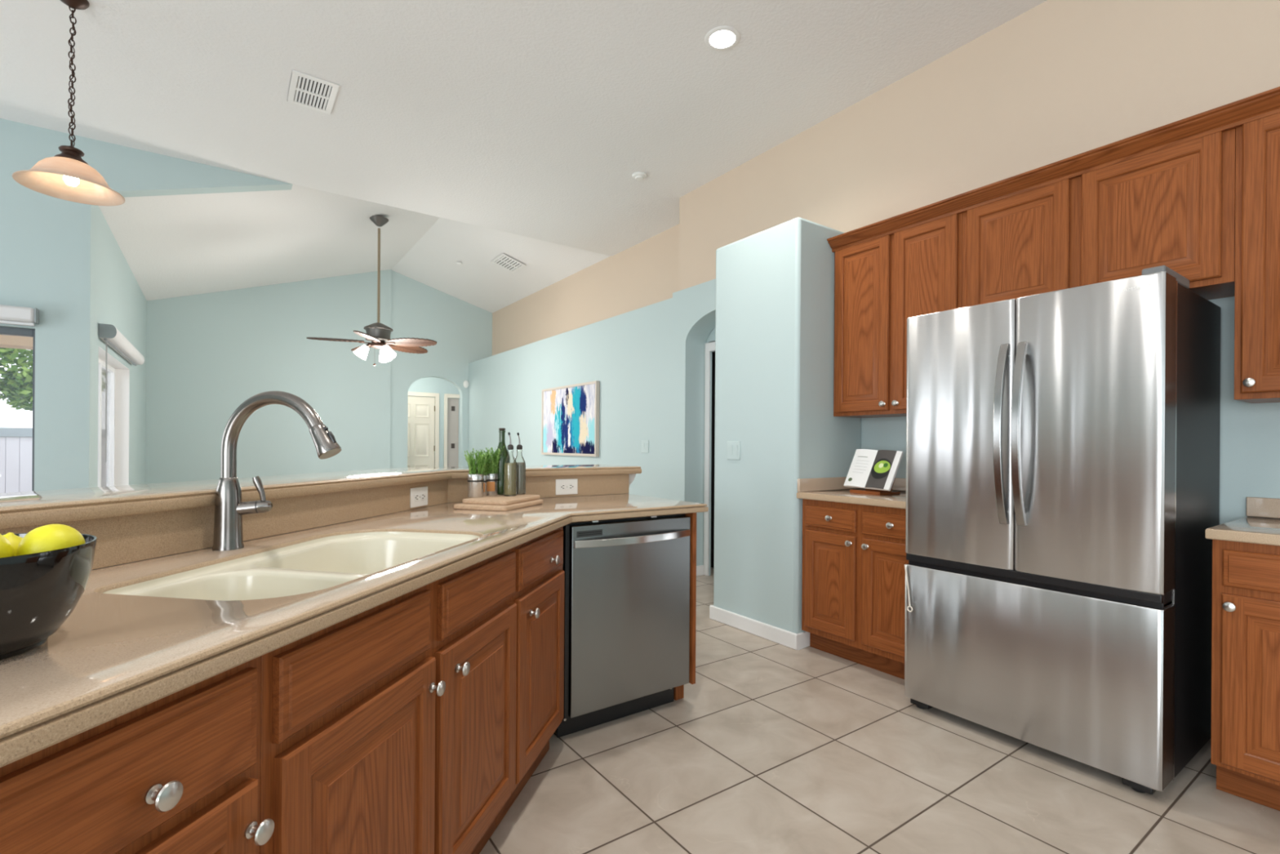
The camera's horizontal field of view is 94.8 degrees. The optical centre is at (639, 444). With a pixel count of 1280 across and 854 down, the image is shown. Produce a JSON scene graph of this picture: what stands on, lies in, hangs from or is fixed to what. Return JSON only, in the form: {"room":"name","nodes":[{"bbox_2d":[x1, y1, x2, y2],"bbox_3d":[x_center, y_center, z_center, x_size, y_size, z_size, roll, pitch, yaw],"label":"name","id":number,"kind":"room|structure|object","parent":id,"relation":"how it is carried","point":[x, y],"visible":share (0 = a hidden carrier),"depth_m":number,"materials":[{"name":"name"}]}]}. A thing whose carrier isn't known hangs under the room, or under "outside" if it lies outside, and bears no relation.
{"room":"kitchen","nodes":[
{"label":"kitchen","id":0,"kind":"room"},
{"bbox_2d":[0,334,33,349],"bbox_3d":[-8.498,-1.212,3.974,6.680,0.500,0.300,0,0,-35],"label":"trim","id":1,"kind":"structure","parent":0,"point":[6,341],"depth_m":5.61,"materials":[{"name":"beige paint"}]},
{"bbox_2d":[92,204,146,487],"bbox_3d":[-5.328,-0.371,5.969,0.170,3.060,3.700,0,0,-35],"label":"wall","id":2,"kind":"structure","parent":0,"point":[119,300],"depth_m":5.67,"materials":[{"name":"blue paint"}]},
{"bbox_2d":[97,346,129,486],"bbox_3d":[-4.931,0.018,5.413,0.182,1.628,1.870,0,0,-35],"label":"window","id":3,"kind":"structure","parent":2,"relation":"in","point":[115,472],"depth_m":6.11,"materials":[{"name":"white plastic"}]},
{"bbox_2d":[98,323,144,462],"bbox_3d":[-4.848,-0.413,5.534,0.108,1.110,2.016,0,0,-35],"label":"roller blind","id":4,"kind":"object","parent":3,"relation":"attached to","point":[108,334],"visible":1,"depth_m":4.92,"materials":[{"name":"white fabric"}]},
{"bbox_2d":[0,118,292,490],"bbox_3d":[-4.833,-0.563,3.968,4.270,3.450,0.140,0,0,-35],"label":"wall","id":5,"kind":"structure","parent":0,"point":[46,242],"depth_m":4.31,"materials":[{"name":"blue paint"}]},
{"bbox_2d":[0,326,35,491],"bbox_3d":[-5.149,0.160,3.767,1.830,2.004,0.070,0,0,-35],"label":"window","id":6,"kind":"structure","parent":5,"relation":"in","point":[3,330],"depth_m":4.25,"materials":[{"name":"grey metal"}]},
{"bbox_2d":[0,304,39,326],"bbox_3d":[-5.080,-0.911,3.653,1.900,0.127,0.083,0,0,-35],"label":"roller blind","id":7,"kind":"object","parent":5,"relation":"attached to","point":[9,314],"visible":1,"depth_m":4.12,"materials":[{"name":"white fabric"}]},
{"bbox_2d":[145,269,492,484],"bbox_3d":[-4.515,-0.805,8.905,4.880,3.940,0.165,0,0,-35],"label":"wall","id":8,"kind":"structure","parent":0,"point":[207,354],"depth_m":8.49,"materials":[{"name":"blue paint"}]},
{"bbox_2d":[462,380,468,387],"bbox_3d":[-2.937,-1.020,9.941,0.096,0.130,0.030,0,0,-35],"label":"wall sensor","id":9,"kind":"object","parent":8,"relation":"attached to","point":[465,384],"visible":1,"depth_m":9.93,"materials":[{"name":"white plastic"}]},
{"bbox_2d":[0,464,641,528],"bbox_3d":[-1.176,0.135,1.573,0.990,0.040,4.476,0,0,21],"label":"bar ledge","id":10,"kind":"object","parent":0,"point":[22,508],"visible":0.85,"depth_m":1.50,"materials":[{"name":"beige stone"}]},
{"bbox_2d":[408,377,459,466],"bbox_3d":[-3.543,-0.129,10.402,3.200,2.600,1.155,0,0,-35],"label":"wall","id":11,"kind":"structure","parent":0,"point":[426,384],"depth_m":10.86,"materials":[{"name":"blue paint"}]},
{"bbox_2d":[407,391,439,467],"bbox_3d":[-4.090,0.111,10.568,0.940,2.113,0.095,0,0,-35],"label":"door","id":12,"kind":"structure","parent":11,"relation":"in","point":[423,416],"depth_m":10.68,"materials":[{"name":"beige paint"}]},
{"bbox_2d":[444,393,459,466],"bbox_3d":[-3.497,0.115,11.027,0.380,2.113,0.088,0,0,-35],"label":"door","id":13,"kind":"structure","parent":11,"relation":"in","point":[451,405],"depth_m":11.00,"materials":[{"name":"beige paint"}]},
{"bbox_2d":[455,398,458,439],"bbox_3d":[-3.644,-0.080,11.411,0.600,2.500,0.050,0,0,-35],"label":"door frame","id":14,"kind":"structure","parent":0,"point":[455,398],"depth_m":11.45,"materials":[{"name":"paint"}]},
{"bbox_2d":[0,0,1047,312],"bbox_3d":[-1.982,-2.311,2.813,7.780,1.075,13.100,0,0,-35],"label":"ceiling","id":15,"kind":"structure","parent":0,"point":[481,131],"depth_m":3.96,"materials":[{"name":"white paint"}]},
{"bbox_2d":[12,0,124,205],"bbox_3d":[-2.896,-1.786,2.997,0.414,0.976,0.414,0,0,-35],"label":"pendant lamp","id":16,"kind":"object","parent":15,"relation":"hanging from","point":[65,175],"visible":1,"depth_m":2.99,"materials":[{"name":"white glass"}]},
{"bbox_2d":[287,70,339,114],"bbox_3d":[-2.114,-2.265,3.797,0.259,0.008,0.400,0,0,-35],"label":"ceiling vent","id":17,"kind":"object","parent":15,"relation":"in","point":[306,91],"visible":1,"depth_m":3.78,"materials":[{"name":"white paint"}]},
{"bbox_2d":[306,215,436,365],"bbox_3d":[-2.971,-1.698,6.585,1.314,1.649,1.321,0,0,-35],"label":"ceiling fan","id":18,"kind":"object","parent":15,"relation":"hanging from","point":[378,333],"visible":1,"depth_m":6.51,"materials":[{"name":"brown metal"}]},
{"bbox_2d":[490,253,525,272],"bbox_3d":[-1.788,-2.453,7.967,0.331,0.105,0.420,0,0,-35],"label":"ceiling vent","id":19,"kind":"object","parent":15,"relation":"in","point":[503,260],"visible":1,"depth_m":7.96,"materials":[{"name":"white paint"}]},
{"bbox_2d":[631,171,646,180],"bbox_3d":[-0.004,-2.239,4.924,0.124,0.034,0.124,0,0,-35],"label":"smoke detector","id":20,"kind":"object","parent":15,"relation":"attached to","point":[638,175],"visible":1,"depth_m":4.89,"materials":[{"name":"white plastic"}]},
{"bbox_2d":[704,26,740,50],"bbox_3d":[0.457,-2.249,3.264,0.198,0.006,0.198,0,0,-35],"label":"recessed light","id":21,"kind":"object","parent":15,"relation":"in","point":[722,37],"visible":1,"depth_m":3.26,"materials":[{"name":"white paint"}]},
{"bbox_2d":[467,297,672,499],"bbox_3d":[-1.143,-0.089,7.824,0.410,2.552,5.565,0,0,-35],"label":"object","id":22,"kind":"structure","parent":0,"point":[629,353],"depth_m":6.39,"materials":[{"name":"blue paint"}]},
{"bbox_2d":[541,380,599,456],"bbox_3d":[-0.857,-0.286,7.024,0.044,0.835,1.366,0,0,-35],"label":"painting","id":23,"kind":"object","parent":22,"relation":"attached to","point":[570,414],"visible":1,"depth_m":6.94,"materials":[{"name":"multicoloured paint"}]},
{"bbox_2d":[641,440,648,453],"bbox_3d":[0.047,0.020,5.771,0.009,0.121,0.118,0,0,-35],"label":"light switch","id":24,"kind":"object","parent":22,"relation":"attached to","point":[645,443],"visible":1,"depth_m":5.76,"materials":[{"name":"grey plastic"}]},
{"bbox_2d":[492,224,679,355],"bbox_3d":[-0.901,-1.772,7.938,0.100,1.020,5.645,0,0,-35],"label":"wall","id":25,"kind":"structure","parent":0,"point":[646,273],"depth_m":7.32,"materials":[{"name":"beige paint"}]},
{"bbox_2d":[706,327,715,575],"bbox_3d":[0.884,-0.100,5.038,0.020,2.600,1.315,0,0,-35],"label":"wall","id":26,"kind":"structure","parent":0,"point":[711,337],"depth_m":5.37,"materials":[{"name":"blue paint"}]},
{"bbox_2d":[711,351,715,568],"bbox_3d":[1.435,-0.076,6.972,2.618,2.560,4.060,0,0,-35],"label":"wall","id":27,"kind":"structure","parent":0,"point":[713,353],"depth_m":5.73,"materials":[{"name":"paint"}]},
{"bbox_2d":[713,217,861,633],"bbox_3d":[0.975,-0.072,3.929,0.638,2.545,0.725,0,0,-35],"label":"wall partition","id":28,"kind":"structure","parent":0,"point":[775,324],"depth_m":3.64,"materials":[{"name":"blue paint"}]},
{"bbox_2d":[727,440,740,459],"bbox_3d":[0.615,0.038,3.876,0.009,0.121,0.118,0,0,-35],"label":"light switch","id":29,"kind":"object","parent":28,"relation":"attached to","point":[733,446],"visible":1,"depth_m":3.87,"materials":[{"name":"grey plastic"}]},
{"bbox_2d":[709,604,809,649],"bbox_3d":[0.960,1.155,3.925,0.653,0.092,0.767,0,0,-35],"label":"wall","id":30,"kind":"structure","parent":28,"relation":"attached to","point":[799,641],"depth_m":3.65,"materials":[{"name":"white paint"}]},
{"bbox_2d":[826,86,1279,253],"bbox_3d":[1.864,-1.219,2.636,0.072,0.075,2.400,0,0,-35],"label":"crown molding","id":31,"kind":"structure","parent":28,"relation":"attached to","point":[1233,115],"depth_m":2.54,"materials":[{"name":"brown wood"}]},
{"bbox_2d":[479,567,1279,853],"bbox_3d":[-2.100,1.240,4.093,9.100,0.120,15.300,0,0,-35],"label":"floor","id":32,"kind":"structure","parent":0,"point":[773,748],"depth_m":2.06,"materials":[{"name":"beige tile"}]},
{"bbox_2d":[0,655,274,853],"bbox_3d":[-0.894,0.746,0.659,0.650,0.884,0.561,0,0,11],"label":"base cabinet","id":33,"kind":"object","parent":32,"relation":"on","point":[178,772],"visible":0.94,"depth_m":0.71,"materials":[{"name":"brown wood"}]},
{"bbox_2d":[259,547,516,853],"bbox_3d":[-0.753,0.747,1.399,0.650,0.884,0.945,0,0,11],"label":"base cabinet","id":34,"kind":"object","parent":32,"relation":"on","point":[389,726],"visible":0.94,"depth_m":1.20,"materials":[{"name":"brown wood"}]},
{"bbox_2d":[0,473,708,767],"bbox_3d":[-0.723,0.232,1.488,1.143,0.144,3.831,0,0,19],"label":"countertop","id":35,"kind":"structure","parent":34,"relation":"on","point":[114,655],"depth_m":1.09,"materials":[{"name":"beige stone"}]},
{"bbox_2d":[0,533,97,659],"bbox_3d":[-0.879,0.200,0.749,0.274,0.134,0.274,0,0,-35],"label":"bowl","id":36,"kind":"object","parent":35,"relation":"on","point":[39,591],"visible":0.87,"depth_m":0.74,"materials":[{"name":"black ceramic"}]},
{"bbox_2d":[0,533,13,557],"bbox_3d":[-0.863,0.145,0.760,0.072,0.072,0.071,0,0,-27],"label":"lemon","id":37,"kind":"object","parent":36,"relation":"in","point":[6,548],"visible":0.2,"depth_m":0.77,"materials":[{"name":"yellow food"}]},
{"bbox_2d":[2,532,22,555],"bbox_3d":[-0.887,0.151,0.822,0.052,0.056,0.052,0,0,-6],"label":"lemon","id":38,"kind":"object","parent":36,"relation":"in","point":[14,540],"visible":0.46,"depth_m":0.82,"materials":[{"name":"yellow food"}]},
{"bbox_2d":[17,524,85,555],"bbox_3d":[-0.819,0.145,0.820,0.068,0.068,0.068,0,0,-11],"label":"lemon","id":39,"kind":"object","parent":36,"relation":"in","point":[49,537],"visible":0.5,"depth_m":0.80,"materials":[{"name":"yellow food"}]},
{"bbox_2d":[212,391,341,551],"bbox_3d":[-0.909,0.066,1.483,0.350,0.401,0.084,0,0,11],"label":"faucet","id":40,"kind":"object","parent":35,"relation":"on","point":[229,508],"visible":1,"depth_m":1.48,"materials":[{"name":"silver metal"}]},
{"bbox_2d":[102,531,479,600],"bbox_3d":[-0.759,0.364,1.441,0.454,0.178,0.821,0,0,11],"label":"sink","id":41,"kind":"object","parent":35,"relation":"in","point":[325,562],"visible":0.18,"depth_m":1.44,"materials":[{"name":"beige ceramic"}]},
{"bbox_2d":[0,473,629,568],"bbox_3d":[-1.022,0.212,1.603,0.575,0.107,3.834,0,0,21],"label":"backsplash","id":42,"kind":"structure","parent":35,"relation":"on","point":[124,539],"depth_m":1.73,"materials":[{"name":"beige stone"}]},
{"bbox_2d":[409,486,427,507],"bbox_3d":[-0.923,0.219,2.459,0.008,0.080,0.127,0,0,11],"label":"power outlet","id":43,"kind":"object","parent":35,"relation":"attached to","point":[418,495],"visible":1,"depth_m":2.45,"materials":[{"name":"white plastic"}]},
{"bbox_2d":[414,493,419,501],"bbox_3d":[-0.924,0.219,2.438,0.002,0.029,0.033,0,0,11],"label":"socket","id":44,"kind":"object","parent":43,"relation":"attached to","point":[416,495],"depth_m":2.44,"materials":[{"name":"white plastic"}]},
{"bbox_2d":[420,493,425,500],"bbox_3d":[-0.916,0.219,2.480,0.002,0.029,0.033,0,0,11],"label":"socket","id":45,"kind":"object","parent":43,"relation":"attached to","point":[422,495],"depth_m":2.48,"materials":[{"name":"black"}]},
{"bbox_2d":[453,499,542,511],"bbox_3d":[-0.607,0.259,2.559,0.250,0.018,0.345,0,0,18],"label":"cutting board","id":46,"kind":"object","parent":35,"relation":"on","point":[517,505],"visible":0.74,"depth_m":2.42,"materials":[{"name":"brown wood"}]},
{"bbox_2d":[462,494,540,505],"bbox_3d":[-0.604,0.240,2.588,0.215,0.018,0.315,0,0,18],"label":"cutting board","id":47,"kind":"object","parent":46,"relation":"on","point":[499,500],"visible":0.92,"depth_m":2.48,"materials":[{"name":"brown wood"}]},
{"bbox_2d":[462,448,488,497],"bbox_3d":[-0.720,0.122,2.576,0.108,0.216,0.094,0,0,-36],"label":"potted herb","id":48,"kind":"object","parent":47,"relation":"on","point":[475,476],"visible":1,"depth_m":2.56,"materials":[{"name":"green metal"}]},
{"bbox_2d":[467,473,484,497],"bbox_3d":[-0.720,0.180,2.577,0.070,0.100,0.070,0,0,-35],"label":"pot","id":49,"kind":"object","parent":48,"relation":"on","point":[475,481],"depth_m":2.55,"materials":[{"name":"grey metal"}]},
{"bbox_2d":[473,452,490,496],"bbox_3d":[-0.708,0.129,2.639,0.085,0.202,0.080,0,0,-27],"label":"potted herb","id":50,"kind":"object","parent":47,"relation":"on","point":[485,482],"visible":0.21,"depth_m":2.63,"materials":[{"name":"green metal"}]},
{"bbox_2d":[483,475,487,496],"bbox_3d":[-0.705,0.184,2.639,0.040,0.092,0.040,0,0,-35],"label":"pot","id":51,"kind":"object","parent":50,"relation":"on","point":[485,483],"depth_m":2.63,"materials":[{"name":"silver metal"}]},
{"bbox_2d":[482,446,503,495],"bbox_3d":[-0.675,0.117,2.674,0.104,0.226,0.094,0,0,16],"label":"potted herb","id":52,"kind":"object","parent":47,"relation":"on","point":[492,477],"visible":0.89,"depth_m":2.65,"materials":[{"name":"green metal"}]},
{"bbox_2d":[486,473,498,495],"bbox_3d":[-0.675,0.181,2.672,0.061,0.098,0.061,0,0,-35],"label":"pot","id":53,"kind":"object","parent":52,"relation":"on","point":[492,478],"depth_m":2.65,"materials":[{"name":"silver metal"}]},
{"bbox_2d":[493,427,510,494],"bbox_3d":[-0.639,0.077,2.719,0.074,0.306,0.074,0,0,-35],"label":"bottle","id":54,"kind":"object","parent":47,"relation":"on","point":[504,455],"visible":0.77,"depth_m":2.69,"materials":[{"name":"green glass"}]},
{"bbox_2d":[503,431,516,496],"bbox_3d":[-0.584,0.087,2.648,0.059,0.286,0.059,0,0,-35],"label":"oil bottle","id":55,"kind":"object","parent":47,"relation":"on","point":[509,468],"visible":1,"depth_m":2.63,"materials":[{"name":"clear glass"}]},
{"bbox_2d":[513,432,525,494],"bbox_3d":[-0.560,0.087,2.729,0.059,0.286,0.059,0,0,-35],"label":"oil bottle","id":56,"kind":"object","parent":47,"relation":"on","point":[521,466],"visible":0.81,"depth_m":2.71,"materials":[{"name":"clear glass"}]},
{"bbox_2d":[555,478,577,494],"bbox_3d":[-0.379,0.219,3.045,0.127,0.080,0.008,0,0,-35],"label":"power outlet","id":57,"kind":"object","parent":35,"relation":"attached to","point":[563,486],"visible":1,"depth_m":3.04,"materials":[{"name":"white plastic"}]},
{"bbox_2d":[560,484,566,489],"bbox_3d":[-0.395,0.219,3.030,0.033,0.029,0.002,0,0,-35],"label":"socket","id":58,"kind":"object","parent":57,"relation":"attached to","point":[563,486],"depth_m":3.03,"materials":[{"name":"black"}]},
{"bbox_2d":[568,484,573,489],"bbox_3d":[-0.360,0.219,3.055,0.033,0.029,0.002,0,0,-35],"label":"socket","id":59,"kind":"object","parent":57,"relation":"attached to","point":[571,486],"depth_m":3.06,"materials":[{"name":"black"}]},
{"bbox_2d":[495,526,564,828],"bbox_3d":[-0.594,0.748,2.099,0.600,0.884,0.488,0,0,11],"label":"base cabinet","id":60,"kind":"object","parent":32,"relation":"on","point":[539,597],"visible":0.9,"depth_m":1.99,"materials":[{"name":"brown wood"}]},
{"bbox_2d":[556,513,690,737],"bbox_3d":[-0.186,0.751,2.739,0.643,0.884,0.655,0,0,-35],"label":"dishwasher","id":61,"kind":"object","parent":32,"relation":"on","point":[627,581],"visible":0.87,"depth_m":2.49,"materials":[{"name":"silver metal"}]},
{"bbox_2d":[567,513,684,524],"bbox_3d":[-0.207,0.707,2.785,0.625,0.772,0.555,0,0,-35],"label":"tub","id":62,"kind":"object","parent":61,"relation":"in","point":[680,514],"depth_m":2.55,"materials":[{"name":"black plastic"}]},
{"bbox_2d":[673,512,696,700],"bbox_3d":[0.049,0.753,2.962,0.050,0.884,0.655,0,0,-35],"label":"end panel","id":63,"kind":"object","parent":32,"relation":"on","point":[678,691],"visible":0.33,"depth_m":2.71,"materials":[{"name":"brown wood"}]},
{"bbox_2d":[801,498,908,679],"bbox_3d":[1.396,0.761,3.304,0.655,0.884,0.755,0,0,-35],"label":"base cabinet","id":64,"kind":"object","parent":32,"relation":"on","point":[854,555],"visible":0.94,"depth_m":3.15,"materials":[{"name":"brown wood"}]},
{"bbox_2d":[796,476,906,508],"bbox_3d":[1.402,0.261,3.316,0.641,0.114,0.770,0,0,-35],"label":"countertop","id":65,"kind":"structure","parent":64,"relation":"on","point":[825,489],"depth_m":3.39,"materials":[{"name":"beige stone"}]},
{"bbox_2d":[849,474,900,495],"bbox_3d":[1.358,0.181,3.388,0.217,0.200,0.190,0,0,-35],"label":"book stand","id":66,"kind":"object","parent":65,"relation":"on","point":[870,491],"visible":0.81,"depth_m":3.34,"materials":[{"name":"brown wood"}]},
{"bbox_2d":[843,448,903,490],"bbox_3d":[1.321,0.139,3.351,0.138,0.224,0.344,0,0,-26],"label":"cookbook","id":67,"kind":"object","parent":66,"relation":"on","point":[875,469],"visible":1,"depth_m":3.33,"materials":[{"name":"white paper"}]},
{"bbox_2d":[865,449,897,488],"bbox_3d":[1.347,0.137,3.289,0.144,0.213,0.136,0,0,-35],"label":"photo","id":68,"kind":"object","parent":67,"relation":"attached to","point":[881,468],"depth_m":3.28,"materials":[{"name":"paper"}]},
{"bbox_2d":[871,458,891,479],"bbox_3d":[1.343,0.135,3.283,0.068,0.113,0.125,0,0,-35],"label":"print","id":69,"kind":"object","parent":67,"relation":"attached to","point":[881,468],"depth_m":3.28,"materials":[{"name":"black"}]},
{"bbox_2d":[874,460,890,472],"bbox_3d":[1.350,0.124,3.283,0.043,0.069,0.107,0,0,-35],"label":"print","id":70,"kind":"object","parent":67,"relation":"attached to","point":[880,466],"depth_m":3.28,"materials":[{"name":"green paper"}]},
{"bbox_2d":[904,265,1220,794],"bbox_3d":[1.768,0.300,2.534,0.856,1.812,0.912,0,0,-35],"label":"refrigerator","id":71,"kind":"object","parent":32,"relation":"on","point":[1063,446],"visible":0.99,"depth_m":2.22,"materials":[{"name":"silver metal"}]},
{"bbox_2d":[904,564,912,612],"bbox_3d":[1.224,0.655,2.681,0.009,0.212,0.043,0,0,-35],"label":"cord","id":72,"kind":"object","parent":71,"relation":"hanging from","point":[908,606],"visible":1,"depth_m":2.68,"materials":[{"name":"beige plastic"}]},
{"bbox_2d":[1210,539,1279,810],"bbox_3d":[2.362,0.768,1.934,0.655,0.884,0.600,0,0,-35],"label":"base cabinet","id":73,"kind":"object","parent":32,"relation":"on","point":[1245,745],"visible":0.94,"depth_m":1.94,"materials":[{"name":"brown wood"}]},
{"bbox_2d":[1205,496,1279,546],"bbox_3d":[2.374,0.267,1.938,0.641,0.114,0.627,0,0,-35],"label":"countertop","id":74,"kind":"structure","parent":73,"relation":"on","point":[1262,524],"depth_m":2.04,"materials":[{"name":"beige stone"}]},
{"bbox_2d":[671,0,1279,565],"bbox_3d":[2.628,-0.513,2.568,0.510,3.450,7.370,0,0,-35],"label":"wall","id":75,"kind":"structure","parent":0,"point":[1059,80],"depth_m":3.17,"materials":[{"name":"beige paint"}]},
{"bbox_2d":[696,564,704,576],"bbox_3d":[-1.158,1.141,7.672,0.255,0.092,5.735,0,0,-35],"label":"baseboard","id":76,"kind":"structure","parent":75,"relation":"attached to","point":[700,569],"depth_m":5.37,"materials":[{"name":"white paint"}]},
{"bbox_2d":[703,340,715,575],"bbox_3d":[0.882,0.133,5.006,0.018,2.134,0.988,0,0,-35],"label":"door frame","id":77,"kind":"structure","parent":75,"relation":"in","point":[710,346],"depth_m":5.37,"materials":[{"name":"white paint"}]},
{"bbox_2d":[797,476,906,492],"bbox_3d":[1.403,0.242,3.318,0.637,0.078,0.770,0,0,-35],"label":"backsplash","id":78,"kind":"structure","parent":75,"relation":"attached to","point":[814,484],"depth_m":3.57,"materials":[{"name":"beige stone"}]},
{"bbox_2d":[833,213,962,417],"bbox_3d":[1.527,-0.696,3.396,0.353,1.049,0.773,0,0,-35],"label":"upper cabinet","id":79,"kind":"object","parent":75,"relation":"attached to","point":[882,282],"visible":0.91,"depth_m":3.33,"materials":[{"name":"brown wood"}]},
{"bbox_2d":[962,128,1235,307],"bbox_3d":[2.050,-0.914,2.682,0.324,0.607,0.993,0,0,-35],"label":"upper cabinet","id":80,"kind":"object","parent":75,"relation":"attached to","point":[1173,207],"visible":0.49,"depth_m":2.47,"materials":[{"name":"brown wood"}]},
{"bbox_2d":[1234,112,1279,403],"bbox_3d":[2.499,-0.690,2.018,0.353,1.049,0.610,0,0,-35],"label":"upper cabinet","id":81,"kind":"object","parent":75,"relation":"attached to","point":[1257,176],"visible":0.92,"depth_m":2.13,"materials":[{"name":"brown wood"}]},
{"bbox_2d":[1246,496,1279,518],"bbox_3d":[2.629,0.250,2.117,0.019,0.078,0.627,0,0,-35],"label":"backsplash","id":82,"kind":"structure","parent":75,"relation":"attached to","point":[1264,507],"depth_m":2.33,"materials":[{"name":"beige stone"}]},
{"bbox_3d":[-0.882,0.673,1.361,3.541,1.031,2.484,0,0,-35],"label":"wall","id":83,"kind":"structure","parent":0,"visible":0},
{"bbox_2d":[626,473,635,493],"bbox_3d":[-0.063,0.230,3.334,0.065,0.134,0.050,0,0,-35],"label":"bracket","id":84,"kind":"object","parent":83,"relation":"attached to","point":[632,476],"visible":0.33,"depth_m":3.31,"materials":[{"name":"white paint"}]},
{"label":"outside","id":85,"kind":"structure","parent":0,"visible":0},
{"bbox_3d":[-22.525,1.261,-3.645,39.000,0.170,60.000,0,0,-35],"label":"ground","id":86,"kind":"structure","parent":85,"visible":0},
{"bbox_2d":[0,427,32,493],"bbox_3d":[-13.666,0.454,6.271,12.900,1.480,0.100,0,0,-35],"label":"fence","id":87,"kind":"object","parent":86,"relation":"on","point":[15,443],"visible":0.08,"depth_m":9.08,"materials":[{"name":"grey"}]},
{"bbox_2d":[0,347,32,410],"bbox_3d":[-13.413,-1.464,11.943,4.578,5.424,2.979,0,0,-40],"label":"tree","id":88,"kind":"object","parent":86,"relation":"on","point":[15,386],"visible":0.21,"depth_m":12.01,"materials":[{"name":"green plant"}]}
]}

